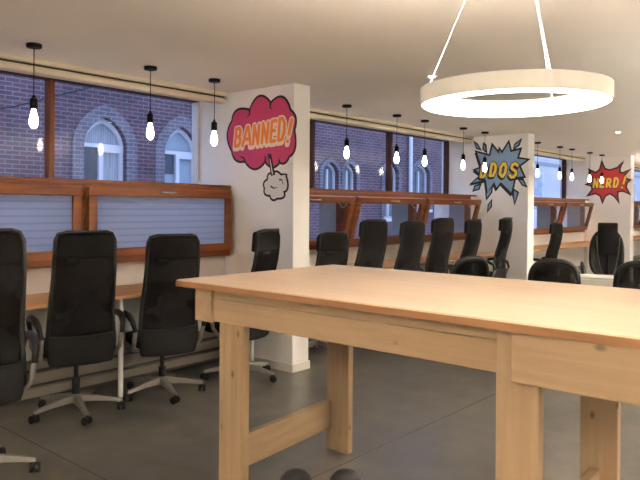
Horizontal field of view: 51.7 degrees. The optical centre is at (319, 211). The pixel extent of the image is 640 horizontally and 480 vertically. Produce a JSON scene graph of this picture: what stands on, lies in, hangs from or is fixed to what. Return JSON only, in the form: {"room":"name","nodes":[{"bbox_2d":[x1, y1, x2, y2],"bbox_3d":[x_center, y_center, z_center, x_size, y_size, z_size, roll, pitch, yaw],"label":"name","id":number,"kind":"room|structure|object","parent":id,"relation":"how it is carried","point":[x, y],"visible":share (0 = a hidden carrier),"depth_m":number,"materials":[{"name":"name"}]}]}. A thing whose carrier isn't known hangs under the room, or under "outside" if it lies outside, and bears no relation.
{"room":"open-plan office","nodes":[
{"label":"open-plan office","id":0,"kind":"room"},
{"bbox_2d":[0,0,639,165],"bbox_3d":[4.796,-1.203,6.165,10.250,0.150,26.000,1,1,41],"label":"ceiling","id":1,"kind":"structure","parent":0,"point":[375,57],"depth_m":4.61,"materials":[{"name":"paint"}]},
{"bbox_2d":[26,42,41,128],"bbox_3d":[-1.994,-0.872,4.603,0.104,0.588,0.104,1,1,41],"label":"pendant","id":2,"kind":"object","parent":1,"relation":"hanging from","point":[33,120],"visible":1,"depth_m":4.59,"materials":[{"name":"white glass"}]},
{"bbox_2d":[30,95,37,109],"bbox_3d":[-1.995,-0.763,4.604,0.051,0.100,0.052,1,1,41],"label":"socket","id":3,"kind":"object","parent":2,"relation":"attached to","point":[33,101],"depth_m":4.58,"materials":[{"name":"black plastic"}]},
{"bbox_2d":[0,52,226,104],"bbox_3d":[-2.650,-1.117,4.614,0.130,0.108,5.145,1,1,41],"label":"trim","id":4,"kind":"structure","parent":1,"relation":"attached to","point":[8,62],"depth_m":5.52,"materials":[{"name":"beige wood"}]},
{"bbox_2d":[144,65,156,139],"bbox_3d":[-1.368,-0.873,5.325,0.104,0.588,0.104,1,1,41],"label":"pendant","id":5,"kind":"object","parent":1,"relation":"hanging from","point":[150,117],"visible":1,"depth_m":5.31,"materials":[{"name":"white glass"}]},
{"bbox_2d":[147,111,153,122],"bbox_3d":[-1.369,-0.764,5.326,0.051,0.100,0.052,1,1,41],"label":"socket","id":6,"kind":"object","parent":5,"relation":"attached to","point":[150,117],"depth_m":5.31,"materials":[{"name":"black plastic"}]},
{"bbox_2d":[209,78,219,145],"bbox_3d":[-0.933,-0.873,5.828,0.104,0.588,0.104,1,1,41],"label":"pendant","id":7,"kind":"object","parent":1,"relation":"hanging from","point":[214,139],"visible":1,"depth_m":5.81,"materials":[{"name":"white glass"}]},
{"bbox_2d":[211,119,216,130],"bbox_3d":[-0.933,-0.764,5.829,0.051,0.100,0.052,1,1,41],"label":"socket","id":8,"kind":"object","parent":7,"relation":"attached to","point":[213,124],"depth_m":5.81,"materials":[{"name":"black plastic"}]},
{"bbox_2d":[342,104,351,158],"bbox_3d":[0.294,-0.874,7.244,0.104,0.588,0.104,1,1,41],"label":"pendant","id":9,"kind":"object","parent":1,"relation":"hanging from","point":[346,141],"visible":1,"depth_m":7.22,"materials":[{"name":"white glass"}]},
{"bbox_2d":[344,137,348,145],"bbox_3d":[0.293,-0.765,7.244,0.051,0.100,0.052,1,1,41],"label":"socket","id":10,"kind":"object","parent":9,"relation":"attached to","point":[346,142],"depth_m":7.22,"materials":[{"name":"black plastic"}]},
{"bbox_2d":[310,108,473,143],"bbox_3d":[0.782,-1.119,8.574,0.130,0.108,4.815,1,1,41],"label":"trim","id":11,"kind":"structure","parent":1,"relation":"attached to","point":[315,114],"depth_m":8.57,"materials":[{"name":"beige wood"}]},
{"bbox_2d":[393,114,400,162],"bbox_3d":[0.927,-0.874,7.974,0.104,0.588,0.104,1,1,41],"label":"pendant","id":12,"kind":"object","parent":1,"relation":"hanging from","point":[396,158],"visible":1,"depth_m":7.95,"materials":[{"name":"white glass"}]},
{"bbox_2d":[421,120,428,165],"bbox_3d":[1.341,-0.875,8.452,0.104,0.588,0.104,1,1,41],"label":"pendant","id":13,"kind":"object","parent":1,"relation":"hanging from","point":[424,162],"visible":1,"depth_m":8.43,"materials":[{"name":"white glass"}]},
{"bbox_2d":[460,127,466,169],"bbox_3d":[1.999,-0.875,9.211,0.104,0.588,0.104,1,1,41],"label":"pendant","id":14,"kind":"object","parent":1,"relation":"hanging from","point":[461,128],"visible":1,"depth_m":9.19,"materials":[{"name":"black glass"}]},
{"bbox_2d":[481,132,488,171],"bbox_3d":[2.420,-0.875,9.697,0.104,0.588,0.104,1,1,41],"label":"pendant","id":15,"kind":"object","parent":1,"relation":"hanging from","point":[484,158],"visible":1,"depth_m":9.68,"materials":[{"name":"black glass"}]},
{"bbox_2d":[420,0,613,116],"bbox_3d":[0.679,-0.751,2.307,0.644,0.760,0.644,1,1,41],"label":"pendant lamp","id":16,"kind":"object","parent":1,"relation":"hanging from","point":[586,90],"visible":1,"depth_m":2.12,"materials":[{"name":"white plastic"}]},
{"bbox_2d":[422,88,611,116],"bbox_3d":[0.676,-0.390,2.309,0.632,0.039,0.632,1,1,41],"label":"diffuser","id":17,"kind":"object","parent":16,"relation":"attached to","point":[443,101],"depth_m":2.42,"materials":[{"name":"white plastic"}]},
{"bbox_2d":[535,142,540,176],"bbox_3d":[3.671,-0.876,11.141,0.104,0.588,0.104,1,1,41],"label":"pendant","id":18,"kind":"object","parent":1,"relation":"hanging from","point":[537,165],"visible":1,"depth_m":11.12,"materials":[{"name":"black glass"}]},
{"bbox_2d":[557,146,562,178],"bbox_3d":[4.316,-0.876,11.885,0.104,0.588,0.104,1,1,41],"label":"pendant","id":19,"kind":"object","parent":1,"relation":"hanging from","point":[559,168],"visible":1,"depth_m":11.87,"materials":[{"name":"white glass"}]},
{"bbox_2d":[534,147,586,161],"bbox_3d":[4.107,-1.122,12.412,0.130,0.108,4.820,1,1,41],"label":"trim","id":20,"kind":"structure","parent":1,"relation":"attached to","point":[542,152],"depth_m":13.05,"materials":[{"name":"beige wood"}]},
{"bbox_2d":[569,149,574,179],"bbox_3d":[4.702,-0.877,12.330,0.104,0.588,0.104,1,1,41],"label":"pendant","id":21,"kind":"object","parent":1,"relation":"hanging from","point":[571,169],"visible":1,"depth_m":12.31,"materials":[{"name":"white glass"}]},
{"bbox_2d":[587,152,592,181],"bbox_3d":[5.338,-0.877,13.064,0.104,0.588,0.104,1,1,41],"label":"pendant","id":22,"kind":"object","parent":1,"relation":"hanging from","point":[589,172],"visible":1,"depth_m":13.04,"materials":[{"name":"white glass"}]},
{"bbox_2d":[599,154,604,182],"bbox_3d":[5.806,-0.877,13.604,0.104,0.588,0.104,1,1,41],"label":"pendant","id":23,"kind":"object","parent":1,"relation":"hanging from","point":[601,173],"visible":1,"depth_m":13.58,"materials":[{"name":"white glass"}]},
{"bbox_2d":[634,165,639,170],"bbox_3d":[7.768,-1.124,16.636,0.130,0.108,5.840,1,1,41],"label":"trim","id":24,"kind":"structure","parent":1,"relation":"attached to","point":[636,168],"depth_m":17.05,"materials":[{"name":"beige wood"}]},
{"bbox_2d":[0,345,639,479],"bbox_3d":[4.775,1.567,6.184,10.250,0.150,26.000,1,1,41],"label":"floor","id":25,"kind":"structure","parent":0,"point":[395,396],"depth_m":4.46,"materials":[{"name":"concrete"}]},
{"bbox_2d":[0,228,40,472],"bbox_3d":[-1.875,0.772,3.577,0.670,1.379,0.648,0,0,-37],"label":"office chair","id":26,"kind":"object","parent":25,"relation":"on","point":[13,248],"visible":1,"depth_m":3.52,"materials":[{"name":"black leather"}]},
{"bbox_2d":[0,426,106,479],"bbox_3d":[1.077,1.501,1.663,9.520,0.011,0.008,1,1,41],"label":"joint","id":27,"kind":"structure","parent":25,"relation":"attached to","point":[0,426],"depth_m":3.98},
{"bbox_2d":[26,230,125,425],"bbox_3d":[-1.745,0.790,4.751,0.670,1.329,0.648,0,0,-33],"label":"office chair","id":28,"kind":"object","parent":25,"relation":"on","point":[81,312],"visible":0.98,"depth_m":4.57,"materials":[{"name":"black plastic"}]},
{"bbox_2d":[26,283,253,401],"bbox_3d":[-2.424,1.046,4.424,0.597,0.812,5.110,1,1,41],"label":"desk","id":29,"kind":"object","parent":25,"relation":"on","point":[39,300],"visible":0.23,"depth_m":5.05,"materials":[{"name":"brown wood"}]},
{"bbox_2d":[122,233,205,403],"bbox_3d":[-1.243,0.810,5.255,0.670,1.289,0.648,0,0,-31],"label":"office chair","id":30,"kind":"object","parent":25,"relation":"on","point":[167,325],"visible":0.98,"depth_m":5.06,"materials":[{"name":"black plastic"}]},
{"bbox_2d":[200,228,279,382],"bbox_3d":[-0.660,0.798,5.760,0.648,1.314,0.670,1,0,23],"label":"office chair","id":31,"kind":"object","parent":25,"relation":"on","point":[265,242],"visible":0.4,"depth_m":5.60,"materials":[{"name":"black plastic"}]},
{"bbox_2d":[192,83,309,363],"bbox_3d":[-0.724,0.140,6.523,1.465,2.620,0.220,1,1,41],"label":"wall pier","id":32,"kind":"object","parent":25,"relation":"on","point":[252,211],"visible":0.51,"depth_m":6.20,"materials":[{"name":"white paint"}]},
{"bbox_2d":[0,70,230,187],"bbox_3d":[-2.639,-0.703,4.900,0.580,0.940,4.730,1,1,41],"label":"window","id":33,"kind":"structure","parent":32,"relation":"attached to","point":[49,134],"depth_m":5.64,"materials":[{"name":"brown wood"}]},
{"bbox_2d":[227,94,296,200],"bbox_3d":[-0.571,-0.600,6.235,0.953,1.008,0.010,1,1,41],"label":"wall decal","id":34,"kind":"object","parent":32,"relation":"attached to","point":[260,134],"visible":1,"depth_m":6.17,"materials":[{"name":"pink paint"}]},
{"bbox_2d":[249,355,309,372],"bbox_3d":[-0.529,1.415,6.354,0.947,0.075,0.244,1,1,41],"label":"baseboard","id":35,"kind":"object","parent":32,"relation":"attached to","point":[286,367],"visible":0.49,"depth_m":6.06,"materials":[{"name":"paint"}]},
{"bbox_2d":[280,468,311,479],"bbox_3d":[-0.104,1.290,2.817,0.148,0.380,0.148,1,1,41],"label":"waste bin","id":36,"kind":"object","parent":25,"relation":"on","point":[294,473],"visible":1,"depth_m":2.79,"materials":[{"name":"plastic"}]},
{"bbox_2d":[308,231,348,347],"bbox_3d":[-0.020,0.826,6.817,0.670,1.254,0.648,0,1,-43],"label":"office chair","id":37,"kind":"object","parent":25,"relation":"on","point":[332,248],"visible":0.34,"depth_m":6.59,"materials":[{"name":"black leather"}]},
{"bbox_2d":[330,468,361,479],"bbox_3d":[0.109,1.291,2.818,0.148,0.380,0.148,1,1,41],"label":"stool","id":38,"kind":"object","parent":25,"relation":"on","point":[341,474],"visible":1,"depth_m":2.79,"materials":[{"name":"plastic"}]},
{"bbox_2d":[354,219,387,267],"bbox_3d":[0.432,0.765,7.338,0.670,1.374,0.648,0,1,-43],"label":"office chair","id":39,"kind":"object","parent":25,"relation":"on","point":[373,233],"visible":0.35,"depth_m":7.11,"materials":[{"name":"black plastic"}]},
{"bbox_2d":[312,393,495,478],"bbox_3d":[3.277,1.477,7.483,0.008,0.011,25.600,1,1,41],"label":"trim","id":40,"kind":"structure","parent":25,"relation":"on","point":[495,393],"depth_m":4.26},
{"bbox_2d":[176,264,639,479],"bbox_3d":[0.628,0.923,3.072,2.556,1.120,1.276,1,1,41],"label":"work table","id":41,"kind":"object","parent":25,"relation":"on","point":[583,340],"visible":1,"depth_m":2.81,"materials":[{"name":"brown wood"}]},
{"bbox_2d":[394,220,424,271],"bbox_3d":[0.941,0.777,7.955,0.670,1.349,0.648,0,1,-43],"label":"office chair","id":42,"kind":"object","parent":25,"relation":"on","point":[412,233],"visible":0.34,"depth_m":7.73,"materials":[{"name":"black fabric"}]},
{"bbox_2d":[347,252,494,268],"bbox_3d":[1.004,1.044,8.380,0.597,0.812,4.820,1,1,41],"label":"desk","id":43,"kind":"object","parent":25,"relation":"on","point":[387,264],"visible":0.09,"depth_m":8.82,"materials":[{"name":"brown wood"}]},
{"bbox_2d":[419,218,453,273],"bbox_3d":[1.388,0.762,8.441,0.670,1.379,0.648,0,1,-43],"label":"office chair","id":44,"kind":"object","parent":25,"relation":"on","point":[442,229],"visible":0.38,"depth_m":8.22,"materials":[{"name":"black fabric"}]},
{"bbox_2d":[448,219,481,266],"bbox_3d":[1.899,0.774,9.062,0.648,1.354,0.670,1,1,39],"label":"office chair","id":45,"kind":"object","parent":25,"relation":"on","point":[472,227],"visible":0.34,"depth_m":8.82,"materials":[{"name":"black fabric"}]},
{"bbox_2d":[450,256,488,276],"bbox_3d":[1.530,0.964,7.264,0.667,0.994,0.644,0,0,-25],"label":"chair","id":46,"kind":"object","parent":25,"relation":"on","point":[468,265],"visible":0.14,"depth_m":7.03,"materials":[{"name":"black leather"}]},
{"bbox_2d":[442,133,533,279],"bbox_3d":[2.599,0.138,10.358,1.465,2.620,0.220,1,1,41],"label":"wall pier","id":47,"kind":"object","parent":25,"relation":"on","point":[519,255],"visible":0.31,"depth_m":10.05,"materials":[{"name":"white paint"}]},
{"bbox_2d":[309,119,475,196],"bbox_3d":[0.655,-0.705,8.701,0.580,0.940,4.819,1,1,41],"label":"window","id":48,"kind":"structure","parent":47,"relation":"attached to","point":[389,135],"depth_m":9.42,"materials":[{"name":"brown wood"}]},
{"bbox_2d":[469,138,529,211],"bbox_3d":[2.729,-0.543,10.091,1.002,1.141,0.010,1,1,41],"label":"wall mural","id":49,"kind":"object","parent":47,"relation":"attached to","point":[504,168],"visible":0.95,"depth_m":10.08,"materials":[{"name":"blue paint"}]},
{"bbox_2d":[487,217,512,277],"bbox_3d":[2.481,0.765,9.580,0.648,1.374,0.670,1,0,35],"label":"office chair","id":50,"kind":"object","parent":25,"relation":"on","point":[499,263],"visible":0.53,"depth_m":9.37,"materials":[{"name":"black plastic"}]},
{"bbox_2d":[533,222,562,260],"bbox_3d":[3.806,0.813,11.232,0.648,1.274,0.670,1,1,43],"label":"office chair","id":51,"kind":"object","parent":25,"relation":"on","point":[556,229],"visible":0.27,"depth_m":11.00,"materials":[{"name":"black leather"}]},
{"bbox_2d":[528,258,580,284],"bbox_3d":[2.465,0.973,6.959,0.667,0.994,0.644,1,0,19],"label":"chair","id":52,"kind":"object","parent":25,"relation":"on","point":[549,269],"visible":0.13,"depth_m":6.72,"materials":[{"name":"black leather"}]},
{"bbox_2d":[533,241,589,273],"bbox_3d":[4.331,1.041,12.219,0.597,0.812,4.820,1,1,41],"label":"desk","id":53,"kind":"object","parent":25,"relation":"on","point":[537,248],"visible":0.15,"depth_m":12.69,"materials":[{"name":"brown wood"}]},
{"bbox_2d":[580,274,612,286],"bbox_3d":[3.180,1.112,7.740,0.470,0.715,0.448,1,0,23],"label":"base cabinet","id":54,"kind":"object","parent":25,"relation":"on","point":[586,279],"visible":0.21,"depth_m":7.56,"materials":[{"name":"white laminate"}]},
{"bbox_2d":[580,223,623,276],"bbox_3d":[4.116,0.809,9.529,0.663,1.310,0.698,1,0,17],"label":"chair","id":55,"kind":"object","parent":25,"relation":"on","point":[606,248],"visible":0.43,"depth_m":9.29,"materials":[{"name":"black plastic"}]},
{"bbox_2d":[613,261,639,288],"bbox_3d":[3.279,0.980,6.756,0.667,0.994,0.644,1,0,23],"label":"chair","id":56,"kind":"object","parent":25,"relation":"on","point":[627,275],"visible":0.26,"depth_m":6.59,"materials":[{"name":"black leather"}]},
{"bbox_2d":[633,236,639,240],"bbox_3d":[7.802,1.039,16.224,0.597,0.812,5.260,1,1,41],"label":"desk","id":57,"kind":"object","parent":25,"relation":"on","point":[635,238],"visible":0.02,"depth_m":15.57,"materials":[{"name":"brown wood"}]},
{"bbox_2d":[25,228,639,360],"bbox_3d":[1.107,0.933,9.362,0.530,1.020,25.600,1,1,41],"label":"wall","id":58,"kind":"structure","parent":0,"point":[128,273],"depth_m":6.36,"materials":[{"name":"white paint"}]},
{"bbox_2d":[0,180,81,268],"bbox_3d":[-2.518,0.099,4.796,0.455,0.660,1.590,1,1,41],"label":"window","id":59,"kind":"structure","parent":58,"relation":"in","point":[41,210],"depth_m":5.00,"materials":[{"name":"brown wood"}]},
{"bbox_2d":[0,331,219,406],"bbox_3d":[-2.615,1.299,4.599,0.090,0.300,5.139,1,1,41],"label":"trim","id":60,"kind":"structure","parent":58,"relation":"attached to","point":[48,380],"depth_m":5.54,"materials":[{"name":"white wood"}]},
{"bbox_2d":[82,183,231,262],"bbox_3d":[-1.491,0.098,5.981,0.455,0.660,1.588,1,1,41],"label":"window","id":61,"kind":"structure","parent":58,"relation":"in","point":[133,213],"depth_m":5.77,"materials":[{"name":"brown wood"}]},
{"bbox_2d":[309,191,355,249],"bbox_3d":[-0.251,0.098,7.303,0.597,0.660,1.510,1,1,41],"label":"window","id":62,"kind":"structure","parent":58,"relation":"in","point":[332,218],"depth_m":7.70,"materials":[{"name":"brown wood"}]},
{"bbox_2d":[344,192,426,246],"bbox_3d":[0.741,0.097,8.448,0.597,0.660,1.560,1,1,41],"label":"window","id":63,"kind":"structure","parent":58,"relation":"in","point":[403,205],"depth_m":8.47,"materials":[{"name":"brown wood"}]},
{"bbox_2d":[415,194,481,241],"bbox_3d":[1.759,0.096,9.624,0.597,0.660,1.590,1,1,41],"label":"window","id":64,"kind":"structure","parent":58,"relation":"in","point":[460,208],"depth_m":9.83,"materials":[{"name":"brown wood"}]},
{"bbox_2d":[534,199,565,234],"bbox_3d":[3.993,0.095,12.201,0.597,0.660,1.570,1,1,41],"label":"window","id":65,"kind":"structure","parent":58,"relation":"in","point":[546,208],"depth_m":12.71,"materials":[{"name":"brown wood"}]},
{"bbox_2d":[556,199,593,232],"bbox_3d":[5.024,0.094,13.391,0.597,0.660,1.620,1,1,41],"label":"window","id":66,"kind":"structure","parent":58,"relation":"in","point":[576,222],"depth_m":13.80,"materials":[{"name":"brown wood"}]},
{"bbox_2d":[576,265,585,273],"bbox_3d":[4.135,1.295,12.389,0.090,0.300,4.834,1,1,41],"label":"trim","id":67,"kind":"structure","parent":58,"relation":"attached to","point":[578,267],"depth_m":13.98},
{"bbox_2d":[633,202,639,227],"bbox_3d":[7.588,0.093,16.350,0.597,0.660,1.590,1,1,41],"label":"window","id":68,"kind":"structure","parent":58,"relation":"in","point":[636,221],"depth_m":16.86,"materials":[{"name":"brown wood"}]},
{"bbox_2d":[633,255,639,260],"bbox_3d":[7.796,1.292,16.613,0.090,0.300,5.854,1,1,41],"label":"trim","id":69,"kind":"structure","parent":58,"relation":"attached to","point":[637,257],"depth_m":17.02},
{"bbox_2d":[434,196,475,218],"bbox_3d":[2.136,0.103,10.469,0.620,0.680,0.219,1,1,41],"label":"wall","id":70,"kind":"structure","parent":0,"point":[440,211],"depth_m":10.48,"materials":[{"name":"white paint"}]},
{"bbox_2d":[557,200,588,232],"bbox_3d":[5.437,0.101,14.278,0.620,0.680,0.299,1,1,41],"label":"wall","id":71,"kind":"structure","parent":0,"point":[586,209],"depth_m":14.20,"materials":[{"name":"white paint"}]},
{"bbox_2d":[560,155,633,273],"bbox_3d":[5.926,0.135,14.197,1.465,2.620,0.220,1,1,41],"label":"wall pier","id":72,"kind":"object","parent":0,"point":[610,211],"visible":0.31,"depth_m":13.96,"materials":[{"name":"white paint"}]},
{"bbox_2d":[534,155,588,200],"bbox_3d":[3.982,-0.708,12.541,0.580,0.940,4.819,1,1,41],"label":"window","id":73,"kind":"structure","parent":72,"relation":"attached to","point":[563,160],"depth_m":14.47,"materials":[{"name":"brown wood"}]},
{"bbox_2d":[584,160,631,203],"bbox_3d":[6.062,-0.629,13.926,0.968,0.962,0.009,1,1,41],"label":"wall mural","id":74,"kind":"object","parent":72,"relation":"attached to","point":[615,181],"visible":0.98,"depth_m":13.91,"materials":[{"name":"red paint"}]},
{"label":"outside","id":75,"kind":"structure","parent":0,"visible":0},
{"bbox_3d":[-2.529,4.361,31.966,34.400,0.200,95.000,1,1,41],"label":"street","id":76,"kind":"object","parent":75,"visible":0},
{"bbox_2d":[0,73,441,238],"bbox_3d":[-6.310,0.388,9.636,0.450,8.000,34.300,1,1,41],"label":"brick building","id":77,"kind":"structure","parent":76,"relation":"on","point":[100,134],"depth_m":12.79,"materials":[{"name":"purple brick"}]},
{"bbox_2d":[0,87,91,108],"bbox_3d":[-4.374,-2.183,11.072,0.124,2.473,7.023,1,0,37],"label":"overhead cable","id":78,"kind":"object","parent":77,"relation":"attached to","point":[87,87],"visible":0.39,"depth_m":10.80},
{"bbox_2d":[534,156,639,227],"bbox_3d":[18.236,0.273,37.656,0.450,8.200,40.000,1,1,41],"label":"building","id":79,"kind":"structure","parent":76,"relation":"on","point":[547,185],"depth_m":27.17,"materials":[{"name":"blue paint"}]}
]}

